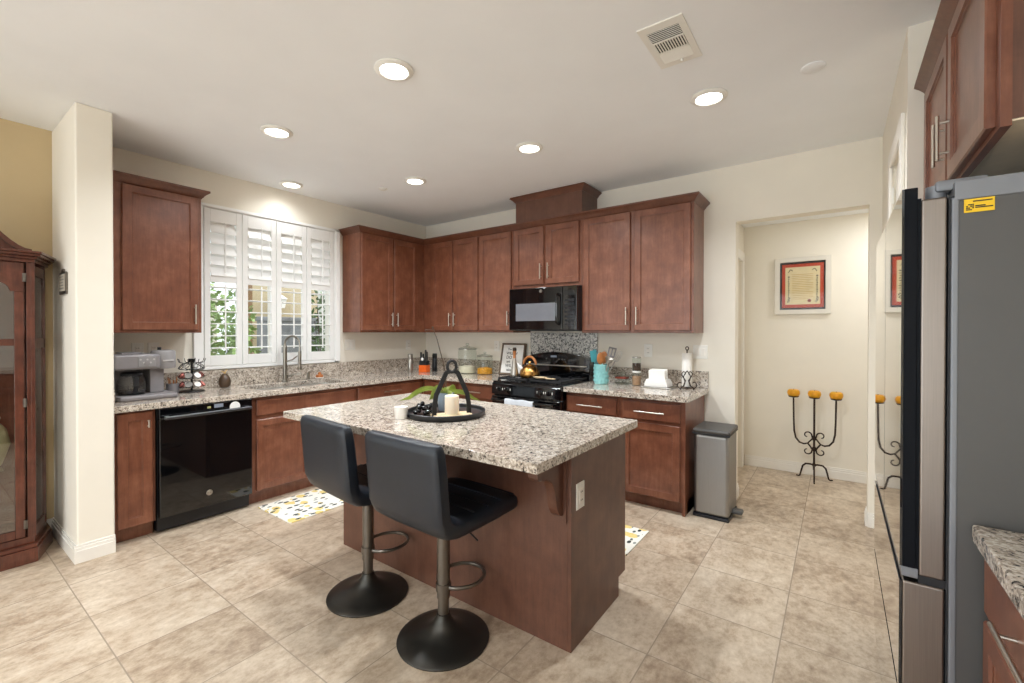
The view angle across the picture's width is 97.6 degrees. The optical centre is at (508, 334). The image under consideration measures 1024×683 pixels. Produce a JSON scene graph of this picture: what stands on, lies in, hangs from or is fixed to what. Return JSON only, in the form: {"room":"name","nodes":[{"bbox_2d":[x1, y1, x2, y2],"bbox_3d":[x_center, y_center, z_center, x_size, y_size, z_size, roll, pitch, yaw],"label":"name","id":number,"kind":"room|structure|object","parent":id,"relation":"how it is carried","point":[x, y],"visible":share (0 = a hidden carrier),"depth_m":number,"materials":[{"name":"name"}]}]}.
{"room":"kitchen","nodes":[
{"label":"kitchen","id":0,"kind":"room"},
{"bbox_2d":[52,102,114,544],"bbox_3d":[-2.790,-0.010,2.933,0.678,2.746,0.175,0,0,36],"label":"wall partition","id":1,"kind":"structure","parent":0,"point":[82,141],"depth_m":2.75,"materials":[{"name":"paint"}]},
{"bbox_2d":[59,269,67,294],"bbox_3d":[-2.809,-0.331,2.826,0.190,0.160,0.015,0,0,36],"label":"wall plaque","id":2,"kind":"object","parent":1,"relation":"attached to","point":[63,276],"visible":1,"depth_m":2.79,"materials":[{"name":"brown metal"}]},
{"bbox_2d":[51,517,115,564],"bbox_3d":[-2.790,1.308,2.932,0.692,0.110,0.189,0,0,36],"label":"baseboard","id":3,"kind":"structure","parent":1,"relation":"attached to","point":[87,551],"depth_m":2.75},
{"bbox_2d":[0,118,425,518],"bbox_3d":[-3.497,-0.009,2.654,0.130,2.746,8.000,0,0,36],"label":"wall","id":4,"kind":"structure","parent":0,"point":[226,191],"depth_m":3.51,"materials":[{"name":"paint"}]},
{"bbox_2d":[131,343,143,352],"bbox_3d":[-2.838,0.125,3.431,0.011,0.118,0.075,0,0,36],"label":"wall outlet","id":5,"kind":"object","parent":4,"relation":"attached to","point":[135,347],"visible":0.55,"depth_m":3.43,"materials":[{"name":"grey"}]},
{"bbox_2d":[113,181,201,332],"bbox_3d":[-2.683,-0.541,3.337,0.368,1.058,0.600,0,0,36],"label":"upper cabinet","id":6,"kind":"object","parent":4,"relation":"attached to","point":[157,233],"visible":0.78,"depth_m":3.26,"materials":[{"name":"brown wood"}]},
{"bbox_2d":[113,170,210,198],"bbox_3d":[-2.669,-1.086,3.353,0.364,0.062,0.653,0,0,36],"label":"crown molding","id":7,"kind":"structure","parent":6,"relation":"attached to","point":[118,176],"depth_m":3.25,"materials":[{"name":"brown wood"}]},
{"bbox_2d":[192,202,339,370],"bbox_3d":[-2.257,-0.407,4.285,0.152,1.408,1.350,0,0,36],"label":"window","id":8,"kind":"structure","parent":4,"relation":"in","point":[197,338],"depth_m":4.30,"materials":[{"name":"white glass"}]},
{"bbox_2d":[203,207,241,365],"bbox_3d":[-2.479,-0.402,3.893,0.114,1.337,0.296,0,0,36],"label":"shutter panel","id":9,"kind":"object","parent":8,"relation":"attached to","point":[225,236],"visible":1,"depth_m":3.87,"materials":[{"name":"wood"}]},
{"bbox_2d":[242,215,275,363],"bbox_3d":[-2.300,-0.403,4.136,0.114,1.337,0.296,0,0,36],"label":"shutter panel","id":10,"kind":"object","parent":8,"relation":"attached to","point":[257,269],"visible":1,"depth_m":4.11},
{"bbox_2d":[276,221,306,361],"bbox_3d":[-2.122,-0.405,4.379,0.114,1.337,0.296,0,0,36],"label":"shutter panel","id":11,"kind":"object","parent":8,"relation":"attached to","point":[289,234],"visible":0.96,"depth_m":4.35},
{"bbox_2d":[306,227,333,359],"bbox_3d":[-1.943,-0.406,4.622,0.114,1.337,0.296,0,0,36],"label":"shutter panel","id":12,"kind":"object","parent":8,"relation":"attached to","point":[321,242],"visible":1,"depth_m":4.60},
{"bbox_2d":[164,357,424,389],"bbox_3d":[-2.034,0.375,4.516,0.019,0.145,3.264,0,0,36],"label":"backsplash","id":13,"kind":"structure","parent":4,"relation":"attached to","point":[240,376],"depth_m":4.41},
{"bbox_2d":[345,339,354,349],"bbox_3d":[-1.741,0.115,4.926,0.009,0.118,0.130,0,0,36],"label":"wall switch","id":14,"kind":"object","parent":4,"relation":"attached to","point":[349,343],"visible":1,"depth_m":4.93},
{"bbox_2d":[343,232,423,331],"bbox_3d":[-1.288,-0.552,5.234,0.368,1.058,1.220,0,0,36],"label":"upper cabinet","id":15,"kind":"object","parent":4,"relation":"attached to","point":[383,277],"visible":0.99,"depth_m":4.88,"materials":[{"name":"brown wood"}]},
{"bbox_2d":[338,191,709,244],"bbox_3d":[-0.068,-1.090,4.284,3.561,0.062,0.956,0,0,30],"label":"crown molding","id":16,"kind":"structure","parent":15,"relation":"attached to","point":[697,197],"depth_m":4.33,"materials":[{"name":"brown wood"}]},
{"bbox_2d":[0,464,880,682],"bbox_3d":[-0.567,1.407,1.223,6.300,0.060,9.150,0,0,36],"label":"floor","id":17,"kind":"structure","parent":0,"point":[782,591],"depth_m":2.24,"materials":[{"name":"tile"}]},
{"bbox_2d":[0,231,55,571],"bbox_3d":[-3.255,0.277,2.463,0.481,2.178,1.116,0,0,36],"label":"curio cabinet","id":18,"kind":"object","parent":17,"relation":"on","point":[25,533],"visible":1,"depth_m":2.71,"materials":[{"name":"brown wood"}]},
{"bbox_2d":[0,417,10,465],"bbox_3d":[-3.135,0.656,2.703,0.180,0.300,0.180,0,0,36],"label":"vase","id":19,"kind":"object","parent":18,"relation":"on","point":[5,442],"visible":1,"depth_m":2.72,"materials":[{"name":"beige ceramic"}]},
{"bbox_2d":[0,516,46,550],"bbox_3d":[-3.287,1.241,2.494,0.401,0.040,1.018,0,0,36],"label":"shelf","id":20,"kind":"object","parent":18,"relation":"attached to","point":[38,536],"depth_m":2.73,"materials":[{"name":"brown wood"}]},
{"bbox_2d":[114,409,155,542],"bbox_3d":[-2.678,0.932,3.109,0.648,0.860,0.223,0,0,36],"label":"base cabinet","id":21,"kind":"object","parent":17,"relation":"on","point":[134,432],"visible":0.7,"depth_m":2.95,"materials":[{"name":"brown wood"}]},
{"bbox_2d":[154,398,251,531],"bbox_3d":[-2.400,0.925,3.426,0.652,0.846,0.598,0,0,36],"label":"dishwasher","id":22,"kind":"object","parent":17,"relation":"on","point":[203,452],"visible":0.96,"depth_m":3.23,"materials":[{"name":"black plastic"}]},
{"bbox_2d":[258,488,343,523],"bbox_3d":[-1.534,1.355,3.684,0.495,0.008,0.790,0,0,36],"label":"kitchen rug","id":23,"kind":"object","parent":17,"relation":"on","point":[295,508],"visible":0.56,"depth_m":3.54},
{"bbox_2d":[249,386,355,503],"bbox_3d":[-1.964,0.926,4.081,0.648,0.860,0.950,0,0,36],"label":"base cabinet","id":24,"kind":"object","parent":17,"relation":"on","point":[278,468],"visible":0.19,"depth_m":3.72,"materials":[{"name":"brown wood"}]},
{"bbox_2d":[114,369,509,413],"bbox_3d":[-1.381,0.473,4.038,1.638,0.043,3.264,0,0,36],"label":"countertop","id":25,"kind":"structure","parent":24,"relation":"on","point":[245,391],"depth_m":3.96,"materials":[{"name":"stone"}]},
{"bbox_2d":[114,347,177,401],"bbox_3d":[-2.646,0.275,3.240,0.370,0.362,0.378,0,0,36],"label":"coffee maker","id":26,"kind":"object","parent":25,"relation":"on","point":[138,376],"visible":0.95,"depth_m":3.19,"materials":[{"name":"grey plastic"}]},
{"bbox_2d":[166,377,179,392],"bbox_3d":[-2.604,0.392,3.475,0.086,0.124,0.086,0,0,36],"label":"coffee canister","id":27,"kind":"object","parent":25,"relation":"on","point":[174,387],"visible":0.76,"depth_m":3.45,"materials":[{"name":"grey plastic"}]},
{"bbox_2d":[166,383,179,392],"bbox_3d":[-2.604,0.417,3.475,0.086,0.075,0.086,0,0,36],"label":"cup","id":28,"kind":"object","parent":27,"relation":"on","point":[174,387],"depth_m":3.45,"materials":[{"name":"grey metal"}]},
{"bbox_2d":[177,358,205,392],"bbox_3d":[-2.510,0.323,3.551,0.180,0.263,0.180,0,1,-43],"label":"pod carousel","id":29,"kind":"object","parent":25,"relation":"on","point":[191,361],"visible":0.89,"depth_m":3.54,"materials":[{"name":"black metal"}]},
{"bbox_2d":[218,370,230,387],"bbox_3d":[-2.419,0.375,3.819,0.092,0.154,0.092,0,0,36],"label":"pear ornament","id":30,"kind":"object","parent":25,"relation":"on","point":[224,381],"visible":1,"depth_m":3.79,"materials":[{"name":"ceramic"}]},
{"bbox_2d":[281,335,301,381],"bbox_3d":[-2.054,0.228,4.247,0.177,0.443,0.208,0,0,-25],"label":"kitchen faucet","id":31,"kind":"object","parent":25,"relation":"on","point":[285,375],"visible":1,"depth_m":4.23,"materials":[{"name":"metal"}]},
{"bbox_2d":[255,382,327,389],"bbox_3d":[-1.932,0.575,4.095,0.426,0.170,0.846,0,0,36],"label":"sink","id":32,"kind":"object","parent":25,"relation":"in","point":[324,382],"visible":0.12,"depth_m":4.26,"materials":[{"name":"metal"}]},
{"bbox_2d":[419,358,429,372],"bbox_3d":[-0.987,0.357,5.252,0.100,0.173,0.095,0,0,24],"label":"knife block","id":33,"kind":"object","parent":25,"relation":"on","point":[424,366],"visible":0.97,"depth_m":5.22,"materials":[{"name":"orange plastic"}]},
{"bbox_2d":[458,345,475,372],"bbox_3d":[-0.471,0.273,5.142,0.213,0.345,0.213,0,0,36],"label":"glass jar","id":34,"kind":"object","parent":25,"relation":"on","point":[465,368],"visible":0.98,"depth_m":5.07,"materials":[{"name":"white"}]},
{"bbox_2d":[477,354,492,373],"bbox_3d":[-0.264,0.320,5.009,0.181,0.252,0.181,0,0,36],"label":"glass jar","id":35,"kind":"object","parent":25,"relation":"on","point":[483,370],"visible":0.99,"depth_m":4.95,"materials":[{"name":"white"}]},
{"bbox_2d":[499,343,526,374],"bbox_3d":[0.045,0.273,4.941,0.318,0.348,0.096,0,0,36],"label":"framed sign","id":36,"kind":"object","parent":25,"relation":"on","point":[506,359],"visible":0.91,"depth_m":4.96,"materials":[{"name":"paper"}]},
{"bbox_2d":[300,415,408,617],"bbox_3d":[-0.731,0.893,2.378,0.470,0.952,0.568,0,1,42],"label":"bar stool","id":37,"kind":"object","parent":17,"relation":"on","point":[329,452],"visible":0.79,"depth_m":2.23,"materials":[{"name":"leather"}]},
{"bbox_2d":[356,379,422,400],"bbox_3d":[-1.424,0.921,4.815,0.648,0.860,0.868,0,0,36],"label":"base cabinet","id":38,"kind":"object","parent":17,"relation":"on","point":[363,392],"visible":0.21,"depth_m":4.58,"materials":[{"name":"brown wood"}]},
{"bbox_2d":[365,430,517,671],"bbox_3d":[-0.284,0.896,2.037,0.470,0.952,0.568,0,1,38],"label":"bar stool","id":39,"kind":"object","parent":17,"relation":"on","point":[409,484],"visible":0.97,"depth_m":1.89,"materials":[{"name":"leather"}]},
{"bbox_2d":[424,379,458,394],"bbox_3d":[-0.571,0.920,5.065,0.533,0.860,0.648,0,0,36],"label":"base cabinet","id":40,"kind":"object","parent":17,"relation":"on","point":[427,382],"visible":0.03,"depth_m":4.88,"materials":[{"name":"brown wood"}]},
{"bbox_2d":[459,382,493,401],"bbox_3d":[-0.152,0.923,4.757,0.503,0.860,0.648,0,0,36],"label":"base cabinet","id":41,"kind":"object","parent":17,"relation":"on","point":[483,392],"visible":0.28,"depth_m":4.50,"materials":[{"name":"brown wood"}]},
{"bbox_2d":[344,433,624,652],"bbox_3d":[-0.280,0.936,2.594,1.678,0.865,0.854,0,0,36],"label":"kitchen island","id":42,"kind":"object","parent":17,"relation":"on","point":[553,569],"visible":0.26,"depth_m":2.12,"materials":[{"name":"brown wood"}]},
{"bbox_2d":[283,393,637,474],"bbox_3d":[-0.326,0.483,2.565,1.810,0.040,1.012,0,0,36],"label":"island countertop","id":43,"kind":"structure","parent":42,"relation":"on","point":[532,440],"depth_m":2.23,"materials":[{"name":"stone"}]},
{"bbox_2d":[394,406,407,419],"bbox_3d":[-0.590,0.431,2.463,0.074,0.066,0.074,0,0,36],"label":"votive candle","id":44,"kind":"object","parent":43,"relation":"on","point":[401,412],"visible":1,"depth_m":2.44,"materials":[{"name":"wax"}]},
{"bbox_2d":[407,403,484,422],"bbox_3d":[-0.359,0.447,2.575,0.452,0.033,0.452,0,0,36],"label":"serving tray","id":45,"kind":"object","parent":43,"relation":"on","point":[477,411],"visible":0.7,"depth_m":2.43,"materials":[{"name":"black plastic"}]},
{"bbox_2d":[413,401,431,414],"bbox_3d":[-0.474,0.415,2.520,0.138,0.075,0.088,0,0,36],"label":"ornament","id":46,"kind":"object","parent":45,"relation":"on","point":[421,404],"visible":0.9,"depth_m":2.51,"materials":[{"name":"black ceramic"}]},
{"bbox_2d":[400,326,479,410],"bbox_3d":[-0.401,0.202,2.641,0.446,0.498,0.196,0,0,-20],"label":"potted orchid","id":47,"kind":"object","parent":45,"relation":"on","point":[452,389],"visible":0.67,"depth_m":2.65,"materials":[{"name":"green plant"}]},
{"bbox_2d":[430,359,471,416],"bbox_3d":[-0.310,0.294,2.454,0.225,0.316,0.110,0,0,-26],"label":"candle holder","id":48,"kind":"object","parent":45,"relation":"on","point":[448,371],"visible":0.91,"depth_m":2.44,"materials":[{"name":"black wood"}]},
{"bbox_2d":[445,394,458,414],"bbox_3d":[-0.310,0.377,2.455,0.078,0.117,0.078,0,0,36],"label":"pillar candle","id":49,"kind":"object","parent":48,"relation":"on","point":[451,400],"visible":1,"depth_m":2.42,"materials":[{"name":"beige wax"}]},
{"bbox_2d":[576,480,583,510],"bbox_3d":[0.321,0.713,1.983,0.011,0.115,0.072,0,0,36],"label":"wall outlet","id":50,"kind":"object","parent":42,"relation":"attached to","point":[580,486],"visible":1,"depth_m":1.97,"materials":[{"name":"grey"}]},
{"bbox_2d":[491,352,593,410],"bbox_3d":[0.325,0.768,4.331,0.759,1.177,0.735,0,0,36],"label":"gas range","id":51,"kind":"object","parent":17,"relation":"on","point":[567,368],"visible":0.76,"depth_m":4.24,"materials":[{"name":"black metal"}]},
{"bbox_2d":[510,347,518,376],"bbox_3d":[0.059,0.271,4.386,0.086,0.286,0.086,0,0,36],"label":"oil bottle","id":52,"kind":"object","parent":51,"relation":"on","point":[514,369],"visible":1,"depth_m":4.37,"materials":[{"name":"metal"}]},
{"bbox_2d":[504,398,533,406],"bbox_3d":[0.095,0.766,4.060,0.311,0.350,0.050,0,0,36],"label":"dish towel","id":53,"kind":"object","parent":51,"relation":"hanging from","point":[507,400],"visible":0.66,"depth_m":4.04,"materials":[{"name":"fabric"}]},
{"bbox_2d":[517,355,539,377],"bbox_3d":[0.206,0.309,4.354,0.200,0.210,0.205,0,0,-27],"label":"tea kettle","id":54,"kind":"object","parent":51,"relation":"on","point":[529,370],"visible":0.97,"depth_m":4.30,"materials":[{"name":"gold metal"}]},
{"bbox_2d":[494,377,592,386],"bbox_3d":[0.339,0.451,4.348,0.759,0.014,0.612,0,0,36],"label":"cooktop","id":55,"kind":"object","parent":51,"relation":"in","point":[507,381],"depth_m":4.16,"materials":[{"name":"black metal"}]},
{"bbox_2d":[567,392,619,417],"bbox_3d":[0.867,0.929,4.008,0.490,0.860,0.648,0,0,36],"label":"base cabinet","id":56,"kind":"object","parent":17,"relation":"on","point":[602,405],"visible":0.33,"depth_m":3.76,"materials":[{"name":"brown wood"}]},
{"bbox_2d":[625,525,648,555],"bbox_3d":[0.536,1.361,3.161,0.780,0.008,0.410,0,0,36],"label":"kitchen rug","id":57,"kind":"object","parent":17,"relation":"on","point":[633,535],"visible":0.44,"depth_m":3.01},
{"bbox_2d":[620,395,704,516],"bbox_3d":[1.272,0.932,3.710,0.512,0.860,0.648,0,0,36],"label":"base cabinet","id":58,"kind":"object","parent":17,"relation":"on","point":[659,452],"visible":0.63,"depth_m":3.46,"materials":[{"name":"brown wood"}]},
{"bbox_2d":[563,381,708,402],"bbox_3d":[1.086,0.477,3.842,1.036,0.043,0.657,0,0,36],"label":"countertop","id":59,"kind":"structure","parent":58,"relation":"on","point":[617,389],"depth_m":3.65,"materials":[{"name":"stone"}]},
{"bbox_2d":[593,364,608,383],"bbox_3d":[0.851,0.364,4.114,0.143,0.180,0.143,0,1,-37],"label":"utensil crock","id":60,"kind":"object","parent":59,"relation":"on","point":[601,376],"visible":0.96,"depth_m":4.06,"materials":[{"name":"teal ceramic"}]},
{"bbox_2d":[632,371,640,384],"bbox_3d":[1.141,0.390,3.994,0.078,0.128,0.078,0,0,36],"label":"jar","id":61,"kind":"object","parent":59,"relation":"on","point":[636,380],"visible":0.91,"depth_m":3.96,"materials":[{"name":"clear glass"}]},
{"bbox_2d":[641,369,676,389],"bbox_3d":[1.290,0.378,3.842,0.250,0.157,0.180,0,0,36],"label":"butter dish","id":62,"kind":"object","parent":59,"relation":"on","point":[658,378],"visible":1,"depth_m":3.79,"materials":[{"name":"ceramic"}]},
{"bbox_2d":[641,386,676,389],"bbox_3d":[1.290,0.451,3.842,0.250,0.010,0.180,0,0,36],"label":"tray","id":63,"kind":"object","parent":59,"relation":"on","point":[656,387],"depth_m":3.77,"materials":[{"name":"metal"}]},
{"bbox_2d":[677,346,696,389],"bbox_3d":[1.472,0.279,3.761,0.166,0.356,0.133,0,0,-7],"label":"towel stand","id":64,"kind":"object","parent":59,"relation":"on","point":[680,388],"visible":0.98,"depth_m":3.71,"materials":[{"name":"metal"}]},
{"bbox_2d":[682,353,691,386],"bbox_3d":[1.507,0.298,3.781,0.082,0.280,0.082,0,0,36],"label":"paper towel roll","id":65,"kind":"object","parent":64,"relation":"on","point":[686,357],"visible":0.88,"depth_m":3.75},
{"bbox_2d":[692,421,743,522],"bbox_3d":[1.612,1.033,3.418,0.322,0.662,0.342,0,0,36],"label":"trash can","id":66,"kind":"object","parent":17,"relation":"on","point":[714,442],"visible":1,"depth_m":3.31,"materials":[{"name":"metal"}]},
{"bbox_2d":[788,395,841,483],"bbox_3d":[2.832,0.974,4.155,0.420,0.772,0.205,0,0,36],"label":"candelabra","id":67,"kind":"object","parent":17,"relation":"on","point":[814,438],"visible":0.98,"depth_m":4.18,"materials":[{"name":"metal"}]},
{"bbox_2d":[874,172,1023,682],"bbox_3d":[1.670,0.486,1.395,0.768,1.785,1.022,0,0,36],"label":"refrigerator","id":68,"kind":"object","parent":17,"relation":"on","point":[949,369],"visible":1,"depth_m":1.17,"materials":[{"name":"metal"}]},
{"bbox_2d":[966,198,992,210],"bbox_3d":[1.176,-0.324,1.119,0.047,0.023,0.001,0,0,36],"label":"sticker","id":69,"kind":"object","parent":68,"relation":"attached to","point":[972,204],"depth_m":1.12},
{"bbox_2d":[983,559,1023,682],"bbox_3d":[0.988,0.954,0.356,0.672,0.862,1.400,0,0,36],"label":"base cabinet","id":70,"kind":"object","parent":17,"relation":"on","point":[1003,634],"visible":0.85,"depth_m":0.96,"materials":[{"name":"brown wood"}]},
{"bbox_2d":[972,525,1023,619],"bbox_3d":[1.000,0.502,0.346,0.660,0.043,1.443,0,0,36],"label":"countertop","id":71,"kind":"structure","parent":70,"relation":"on","point":[1002,550],"depth_m":0.97,"materials":[{"name":"stone"}]},
{"bbox_2d":[0,0,940,225],"bbox_3d":[-1.324,-1.419,1.048,5.520,0.100,8.260,0,0,36],"label":"ceiling","id":72,"kind":"structure","parent":0,"point":[192,83],"depth_m":2.47,"materials":[{"name":"paint"}]},
{"bbox_2d":[260,124,292,138],"bbox_3d":[-1.574,-1.374,3.044,0.200,0.018,0.200,0,0,36],"label":"recessed light","id":73,"kind":"object","parent":72,"relation":"in","point":[275,131],"visible":1,"depth_m":3.02,"materials":[{"name":"white"}]},
{"bbox_2d":[279,181,302,188],"bbox_3d":[-2.007,-1.382,4.145,0.200,0.018,0.200,0,0,36],"label":"recessed light","id":74,"kind":"object","parent":72,"relation":"in","point":[289,184],"visible":1,"depth_m":4.12,"materials":[{"name":"white"}]},
{"bbox_2d":[374,58,413,81],"bbox_3d":[-0.594,-1.368,2.324,0.200,0.018,0.200,0,0,36],"label":"recessed light","id":75,"kind":"object","parent":72,"relation":"in","point":[392,69],"visible":1,"depth_m":2.31,"materials":[{"name":"white"}]},
{"bbox_2d":[404,177,425,184],"bbox_3d":[-0.841,-1.380,4.040,0.200,0.018,0.200,0,0,36],"label":"recessed light","id":76,"kind":"object","parent":72,"relation":"in","point":[409,180],"visible":1,"depth_m":4.02,"materials":[{"name":"white"}]},
{"bbox_2d":[516,142,542,153],"bbox_3d":[0.154,-1.374,3.308,0.200,0.018,0.200,0,0,36],"label":"recessed light","id":77,"kind":"object","parent":72,"relation":"in","point":[525,147],"visible":1,"depth_m":3.29,"materials":[{"name":"white"}]},
{"bbox_2d":[636,13,701,68],"bbox_3d":[0.765,-1.363,2.114,0.200,0.022,0.360,0,0,36],"label":"ceiling vent","id":78,"kind":"object","parent":72,"relation":"in","point":[670,41],"visible":1,"depth_m":2.09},
{"bbox_2d":[690,88,727,106],"bbox_3d":[1.159,-1.368,2.593,0.200,0.018,0.200,0,0,36],"label":"recessed light","id":79,"kind":"object","parent":72,"relation":"in","point":[710,96],"visible":1,"depth_m":2.58,"materials":[{"name":"white"}]},
{"bbox_2d":[800,61,825,73],"bbox_3d":[1.566,-1.371,2.303,0.110,0.008,0.110,0,0,36],"label":"cover","id":80,"kind":"object","parent":72,"relation":"attached to","point":[815,66],"visible":1,"depth_m":2.30,"materials":[{"name":"paint"}]},
{"bbox_2d":[426,136,882,519],"bbox_3d":[0.813,-0.018,4.531,4.850,2.746,0.130,0,0,36],"label":"wall","id":81,"kind":"structure","parent":0,"point":[849,176],"depth_m":3.71,"materials":[{"name":"paint"}]},
{"bbox_2d":[424,237,478,331],"bbox_3d":[-0.585,-0.552,5.239,0.863,1.058,0.380,0,0,36],"label":"upper cabinet","id":82,"kind":"object","parent":81,"relation":"attached to","point":[451,268],"visible":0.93,"depth_m":5.09,"materials":[{"name":"brown wood"}]},
{"bbox_2d":[427,357,524,372],"bbox_3d":[-0.412,0.371,5.338,1.616,0.145,0.019,0,0,36],"label":"backsplash","id":83,"kind":"structure","parent":81,"relation":"attached to","point":[494,364],"depth_m":5.38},
{"bbox_2d":[479,231,530,332],"bbox_3d":[-0.053,-0.548,4.848,0.453,1.058,0.380,0,0,36],"label":"upper cabinet","id":84,"kind":"object","parent":81,"relation":"attached to","point":[495,250],"visible":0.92,"depth_m":4.73,"materials":[{"name":"brown wood"}]},
{"bbox_2d":[513,220,581,288],"bbox_3d":[0.445,-0.767,4.480,0.778,0.615,0.380,0,0,36],"label":"upper cabinet","id":85,"kind":"object","parent":81,"relation":"attached to","point":[549,255],"visible":0.84,"depth_m":4.32,"materials":[{"name":"brown wood"}]},
{"bbox_2d":[509,285,581,330],"bbox_3d":[0.421,-0.242,4.426,0.758,0.420,0.491,0,0,36],"label":"microwave","id":86,"kind":"object","parent":85,"relation":"attached to","point":[557,308],"visible":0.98,"depth_m":4.24,"materials":[{"name":"black plastic"}]},
{"bbox_2d":[510,182,601,222],"bbox_3d":[0.458,-1.231,4.470,0.850,0.314,0.377,0,0,36],"label":"box","id":87,"kind":"object","parent":85,"relation":"on","point":[579,197],"visible":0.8,"depth_m":4.31,"materials":[{"name":"brown wood"}]},
{"bbox_2d":[530,333,597,363],"bbox_3d":[0.559,0.239,4.627,0.786,0.511,0.016,0,0,36],"label":"backsplash","id":88,"kind":"structure","parent":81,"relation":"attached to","point":[579,343],"depth_m":4.60,"materials":[{"name":"stone"}]},
{"bbox_2d":[582,202,703,332],"bbox_3d":[1.156,-0.541,3.959,0.984,1.058,0.380,0,0,36],"label":"upper cabinet","id":89,"kind":"object","parent":81,"relation":"attached to","point":[643,270],"visible":0.98,"depth_m":3.79,"materials":[{"name":"brown wood"}]},
{"bbox_2d":[644,344,651,356],"bbox_3d":[1.278,0.149,4.103,0.075,0.118,0.011,0,0,36],"label":"wall outlet","id":90,"kind":"object","parent":81,"relation":"attached to","point":[647,347],"visible":1,"depth_m":4.10,"materials":[{"name":"grey"}]},
{"bbox_2d":[609,366,708,387],"bbox_3d":[1.284,0.383,4.091,1.014,0.142,0.019,0,0,36],"label":"backsplash","id":91,"kind":"structure","parent":81,"relation":"attached to","point":[701,378],"depth_m":3.98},
{"bbox_2d":[693,345,707,358],"bbox_3d":[1.642,0.151,3.837,0.118,0.118,0.009,0,0,36],"label":"wall switch","id":92,"kind":"object","parent":81,"relation":"attached to","point":[699,351],"visible":1,"depth_m":3.83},
{"bbox_2d":[736,483,873,528],"bbox_3d":[2.179,1.311,3.527,1.145,0.104,0.144,0,0,36],"label":"baseboard","id":93,"kind":"structure","parent":81,"relation":"attached to","point":[869,523],"depth_m":3.18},
{"bbox_2d":[737,225,743,466],"bbox_3d":[2.096,0.123,4.303,0.130,2.470,1.020,0,0,36],"label":"wall","id":94,"kind":"structure","parent":0,"point":[741,228],"depth_m":4.58,"materials":[{"name":"paint"}]},
{"bbox_2d":[738,248,744,466],"bbox_3d":[2.129,0.264,4.292,0.098,2.190,0.900,0,0,36],"label":"door frame","id":95,"kind":"structure","parent":94,"relation":"in","point":[741,256],"depth_m":4.56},
{"bbox_2d":[741,208,868,227],"bbox_3d":[3.252,-1.143,3.526,2.900,0.085,1.150,0,0,36],"label":"ceiling","id":96,"kind":"structure","parent":0,"point":[860,211],"depth_m":4.28,"materials":[{"name":"paint"}]},
{"bbox_2d":[744,213,868,471],"bbox_3d":[3.552,0.127,3.946,2.900,2.470,0.130,0,0,36],"label":"wall","id":97,"kind":"structure","parent":0,"point":[824,353],"depth_m":4.34,"materials":[{"name":"paint"}]},
{"bbox_2d":[775,255,831,314],"bbox_3d":[2.854,-0.474,4.355,0.460,0.555,0.028,0,0,36],"label":"framed certificate","id":98,"kind":"object","parent":97,"relation":"attached to","point":[802,284],"visible":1,"depth_m":4.35,"materials":[{"name":"beige paper"}]},
{"bbox_2d":[745,454,866,483],"bbox_3d":[3.529,1.310,3.881,2.650,0.104,0.014,0,0,36],"label":"baseboard","id":99,"kind":"structure","parent":97,"relation":"attached to","point":[777,464],"depth_m":4.34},
{"bbox_2d":[882,19,934,232],"bbox_3d":[2.474,-0.001,2.367,0.690,2.746,1.390,0,0,36],"label":"wall","id":100,"kind":"structure","parent":0,"point":[909,100],"depth_m":2.00,"materials":[{"name":"paint"}]},
{"bbox_2d":[888,112,904,219],"bbox_3d":[2.040,0.172,2.333,0.066,2.400,0.670,0,0,36],"label":"door","id":101,"kind":"structure","parent":100,"relation":"in","point":[898,143],"depth_m":2.24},
{"bbox_2d":[923,0,1023,199],"bbox_3d":[1.742,-0.779,1.360,0.664,0.545,1.081,0,0,36],"label":"upper cabinet","id":102,"kind":"object","parent":100,"relation":"attached to","point":[974,95],"visible":0.87,"depth_m":1.28,"materials":[{"name":"brown wood"}]},
{"bbox_2d":[914,0,958,93],"bbox_3d":[1.730,-1.067,1.338,0.660,0.062,1.132,0,0,36],"label":"crown molding","id":103,"kind":"structure","parent":102,"relation":"attached to","point":[946,10],"depth_m":1.64,"materials":[{"name":"brown wood"}]},
{"label":"outside","id":104,"kind":"structure","parent":0,"visible":0},
{"bbox_3d":[-5.647,1.389,7.347,8.860,0.080,15.000,0,0,36],"label":"ground","id":105,"kind":"structure","parent":104,"visible":0},
{"bbox_2d":[217,310,235,354],"bbox_3d":[-4.442,0.443,7.263,0.537,1.821,0.560,0,0,11],"label":"shrub","id":106,"kind":"object","parent":105,"relation":"on","point":[232,320],"visible":0.06,"depth_m":7.17,"materials":[{"name":"green plant"}]},
{"bbox_2d":[210,282,263,355],"bbox_3d":[-3.656,0.358,5.549,1.171,2.019,1.153,0,0,36],"label":"shrub","id":107,"kind":"object","parent":105,"relation":"on","point":[217,318],"visible":0.12,"depth_m":5.58,"materials":[{"name":"green plant"}]},
{"bbox_2d":[248,285,252,353],"bbox_3d":[-3.771,0.062,6.477,0.100,2.650,0.095,0,0,36],"label":"patio post","id":108,"kind":"object","parent":105,"relation":"on","point":[249,286],"visible":0.02,"depth_m":6.46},
{"bbox_2d":[252,237,317,353],"bbox_3d":[-3.652,-0.257,9.252,0.200,3.250,3.550,0,0,36],"label":"wall","id":109,"kind":"structure","parent":105,"relation":"on","point":[256,295],"depth_m":8.35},
{"bbox_2d":[255,316,317,353],"bbox_3d":[-3.715,0.544,7.739,0.140,1.670,1.210,0,0,36],"label":"fence","id":110,"kind":"object","parent":105,"relation":"on","point":[286,329],"visible":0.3,"depth_m":7.59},
{"bbox_2d":[311,290,324,351],"bbox_3d":[-2.875,0.285,7.019,0.653,2.142,0.639,0,0,36],"label":"shrub","id":111,"kind":"object","parent":105,"relation":"on","point":[319,339],"visible":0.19,"depth_m":6.91,"materials":[{"name":"green plant"}]},
{"bbox_2d":[318,290,324,349],"bbox_3d":[-2.858,-0.245,7.632,0.200,3.250,0.720,0,0,36],"label":"wall","id":112,"kind":"structure","parent":105,"relation":"on","point":[319,296],"depth_m":7.35,"materials":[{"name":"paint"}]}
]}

